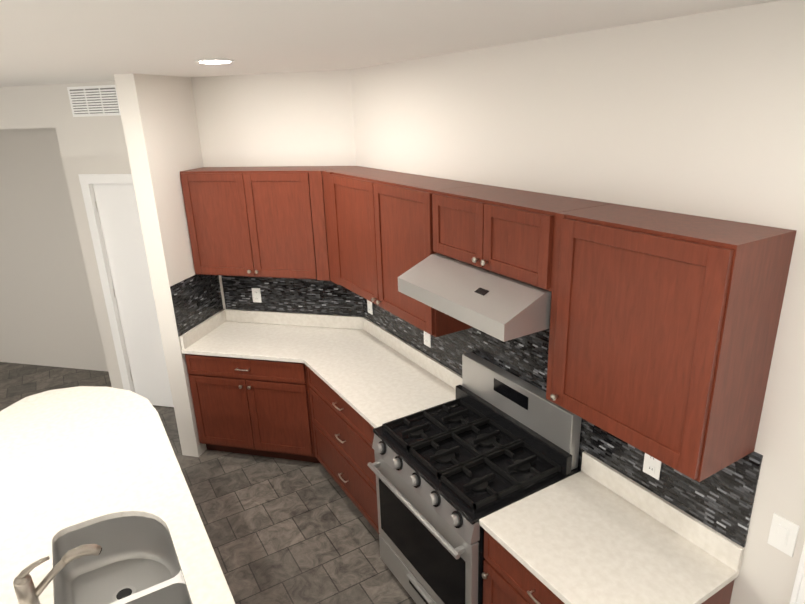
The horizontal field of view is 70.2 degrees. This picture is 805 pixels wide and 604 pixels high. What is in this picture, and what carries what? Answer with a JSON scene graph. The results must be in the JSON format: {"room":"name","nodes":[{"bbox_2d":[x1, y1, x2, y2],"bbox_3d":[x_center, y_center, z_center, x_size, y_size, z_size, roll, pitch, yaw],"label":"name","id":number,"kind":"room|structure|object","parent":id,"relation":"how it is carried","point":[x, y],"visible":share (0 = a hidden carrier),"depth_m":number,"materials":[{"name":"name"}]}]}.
{"room":"kitchen","nodes":[
{"label":"kitchen","id":0,"kind":"room"},
{"bbox_2d":[0,69,355,456],"bbox_3d":[-3.250,-0.414,5.097,6.700,2.800,1.365,3,19,14],"label":"wall","id":1,"kind":"structure","parent":0,"point":[96,260],"depth_m":4.57,"materials":[{"name":"white paint"}]},
{"bbox_2d":[67,85,120,116],"bbox_3d":[-2.369,-1.544,4.402,0.450,0.220,0.012,3,19,14],"label":"air vent","id":2,"kind":"object","parent":1,"relation":"in","point":[99,100],"visible":0.98,"depth_m":4.40,"materials":[{"name":"white metal"}]},
{"bbox_2d":[170,274,222,336],"bbox_3d":[-1.560,-0.025,4.384,0.003,0.381,0.614,3,19,13],"label":"backsplash","id":3,"kind":"structure","parent":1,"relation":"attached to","point":[196,299],"depth_m":4.34,"materials":[{"name":"tile"}]},
{"bbox_2d":[180,166,350,280],"bbox_3d":[-0.953,-0.581,4.179,1.220,0.762,0.358,3,19,14],"label":"upper cabinet","id":4,"kind":"object","parent":1,"relation":"attached to","point":[268,221],"visible":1,"depth_m":4.05,"materials":[{"name":"brown wood"}]},
{"bbox_2d":[180,309,363,348],"bbox_3d":[-0.957,0.230,4.326,1.219,0.100,0.610,3,19,14],"label":"backsplash","id":5,"kind":"structure","parent":1,"relation":"attached to","point":[199,331],"depth_m":4.55,"materials":[{"name":"white stone"}]},
{"bbox_2d":[221,275,363,316],"bbox_3d":[-0.881,-0.095,4.523,1.197,0.381,0.007,3,19,14],"label":"backsplash","id":6,"kind":"structure","parent":1,"relation":"attached to","point":[307,296],"depth_m":4.53,"materials":[{"name":"tile"}]},
{"bbox_2d":[251,288,261,302],"bbox_3d":[-1.173,-0.053,4.603,0.075,0.120,0.009,3,19,14],"label":"outlet","id":7,"kind":"object","parent":6,"relation":"attached to","point":[256,294],"visible":1,"depth_m":4.60,"materials":[{"name":"white plastic"}]},
{"bbox_2d":[0,362,415,603],"bbox_3d":[-2.581,2.200,1.858,9.500,0.100,14.000,-13,22,-29],"label":"floor","id":8,"kind":"structure","parent":0,"point":[282,531],"depth_m":3.74,"materials":[{"name":"tile"}]},
{"bbox_2d":[0,386,234,603],"bbox_3d":[-2.048,1.575,2.064,2.650,0.914,3.310,-13,22,-29],"label":"kitchen island","id":9,"kind":"object","parent":8,"relation":"on","point":[74,458],"visible":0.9,"depth_m":2.72,"materials":[{"name":"white stone"}]},
{"bbox_2d":[13,544,101,603],"bbox_3d":[-1.180,0.967,1.985,0.277,0.231,0.068,-13,22,-29],"label":"faucet","id":10,"kind":"object","parent":9,"relation":"on","point":[27,591],"visible":1,"depth_m":1.94,"materials":[{"name":"silver metal"}]},
{"bbox_2d":[54,516,191,603],"bbox_3d":[-1.071,1.153,2.206,0.480,0.205,0.870,-13,22,-29],"label":"sink basin","id":11,"kind":"object","parent":9,"relation":"in","point":[135,561],"visible":0.69,"depth_m":2.47,"materials":[{"name":"silver metal"}]},
{"bbox_2d":[185,354,319,462],"bbox_3d":[-0.944,0.731,4.482,1.220,0.882,0.638,3,19,14],"label":"base cabinet","id":12,"kind":"object","parent":8,"relation":"on","point":[257,407],"visible":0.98,"depth_m":4.24,"materials":[{"name":"brown wood"}]},
{"bbox_2d":[181,321,455,427],"bbox_3d":[-0.726,0.411,3.981,1.301,0.030,2.188,-13,22,-29],"label":"countertop","id":13,"kind":"structure","parent":12,"relation":"on","point":[372,380],"depth_m":3.94,"materials":[{"name":"white stone"}]},
{"bbox_2d":[307,366,379,533],"bbox_3d":[-0.205,0.892,3.936,0.638,0.882,1.324,-13,22,-29],"label":"base cabinet","id":14,"kind":"object","parent":8,"relation":"on","point":[343,432],"visible":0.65,"depth_m":3.65,"materials":[{"name":"brown wood"}]},
{"bbox_2d":[367,352,581,603],"bbox_3d":[0.323,1.031,2.965,0.704,1.212,0.870,-13,22,-29],"label":"gas range","id":15,"kind":"object","parent":8,"relation":"on","point":[491,438],"visible":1,"depth_m":2.80,"materials":[{"name":"silver metal"}]},
{"bbox_2d":[482,530,734,603],"bbox_3d":[0.778,1.387,2.387,0.638,0.882,0.721,-13,22,-29],"label":"base cabinet","id":16,"kind":"object","parent":8,"relation":"on","point":[508,577],"visible":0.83,"depth_m":2.30,"materials":[{"name":"brown wood"}]},
{"bbox_2d":[479,451,743,603],"bbox_3d":[0.772,0.905,2.223,0.620,0.132,0.734,-13,22,-29],"label":"countertop","id":17,"kind":"structure","parent":16,"relation":"on","point":[594,530],"depth_m":2.21,"materials":[{"name":"white stone"}]},
{"bbox_2d":[0,0,778,86],"bbox_3d":[-2.673,-0.544,0.923,9.500,0.100,14.000,-13,22,-29],"label":"ceiling","id":18,"kind":"structure","parent":0,"point":[45,42],"depth_m":1.92,"materials":[{"name":"white paint"}]},
{"bbox_2d":[195,59,233,63],"bbox_3d":[-0.949,-1.217,2.900,0.190,0.009,0.190,-13,22,-29],"label":"recessed light","id":19,"kind":"object","parent":18,"relation":"in","point":[212,61],"visible":1,"depth_m":2.85,"materials":[{"name":"white"}]},
{"bbox_2d":[351,0,804,603],"bbox_3d":[1.753,0.751,1.183,0.167,2.800,8.170,-13,22,-29],"label":"wall","id":20,"kind":"structure","parent":0,"point":[699,114],"depth_m":2.02,"materials":[{"name":"white paint"}]},
{"bbox_2d":[322,167,349,281],"bbox_3d":[-0.374,-0.536,3.987,0.328,0.762,0.323,-13,22,-29],"label":"upper cabinet","id":21,"kind":"object","parent":20,"relation":"attached to","point":[326,196],"depth_m":3.90,"materials":[{"name":"brown wood"}]},
{"bbox_2d":[326,166,483,336],"bbox_3d":[-0.017,-0.356,3.424,0.328,0.762,1.172,-13,22,-29],"label":"upper cabinet","id":22,"kind":"object","parent":20,"relation":"attached to","point":[379,226],"depth_m":3.27,"materials":[{"name":"brown wood"}]},
{"bbox_2d":[363,317,461,388],"bbox_3d":[0.043,0.336,3.916,0.020,0.100,1.326,-13,22,-29],"label":"backsplash","id":23,"kind":"structure","parent":20,"relation":"attached to","point":[445,374],"depth_m":3.84,"materials":[{"name":"white stone"}]},
{"bbox_2d":[432,185,612,291],"bbox_3d":[0.473,-0.312,2.538,0.359,0.305,0.796,-13,22,-29],"label":"upper cabinet","id":24,"kind":"object","parent":20,"relation":"attached to","point":[509,232],"visible":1,"depth_m":2.40,"materials":[{"name":"brown wood"}]},
{"bbox_2d":[398,253,551,341],"bbox_3d":[0.402,-0.072,2.572,0.526,0.158,0.778,-13,22,-29],"label":"range hood","id":25,"kind":"object","parent":24,"relation":"attached to","point":[503,308],"visible":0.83,"depth_m":2.36,"materials":[{"name":"silver metal"}]},
{"bbox_2d":[363,298,762,547],"bbox_3d":[0.456,0.250,3.162,0.007,1.155,2.935,-13,22,-29],"label":"backsplash","id":26,"kind":"structure","parent":20,"relation":"attached to","point":[721,501],"depth_m":2.49,"materials":[{"name":"tile"}]},
{"bbox_2d":[367,300,372,314],"bbox_3d":[-0.246,0.030,4.302,0.009,0.120,0.075,-13,22,-29],"label":"electrical outlet","id":27,"kind":"object","parent":26,"relation":"attached to","point":[370,307],"visible":0.83,"depth_m":4.30,"materials":[{"name":"white plastic"}]},
{"bbox_2d":[424,331,430,347],"bbox_3d":[0.157,0.226,3.663,0.009,0.120,0.075,-13,22,-29],"label":"electrical outlet","id":28,"kind":"object","parent":26,"relation":"attached to","point":[427,339],"visible":0.69,"depth_m":3.66,"materials":[{"name":"white plastic"}]},
{"bbox_2d":[643,453,661,479],"bbox_3d":[1.010,0.652,2.317,0.009,0.120,0.075,-13,22,-29],"label":"electrical outlet","id":29,"kind":"object","parent":26,"relation":"attached to","point":[651,466],"visible":0.73,"depth_m":2.32,"materials":[{"name":"white plastic"}]},
{"bbox_2d":[546,204,796,481],"bbox_3d":[0.860,0.095,2.014,0.359,0.762,0.666,-13,22,-29],"label":"upper cabinet","id":30,"kind":"object","parent":20,"relation":"attached to","point":[663,330],"visible":1,"depth_m":1.83,"materials":[{"name":"brown wood"}]},
{"bbox_2d":[767,513,799,556],"bbox_3d":[1.274,0.781,1.918,0.010,0.125,0.080,-13,22,-29],"label":"light switch","id":31,"kind":"object","parent":20,"relation":"attached to","point":[783,535],"visible":1,"depth_m":1.91,"materials":[{"name":"white plastic"}]}
]}

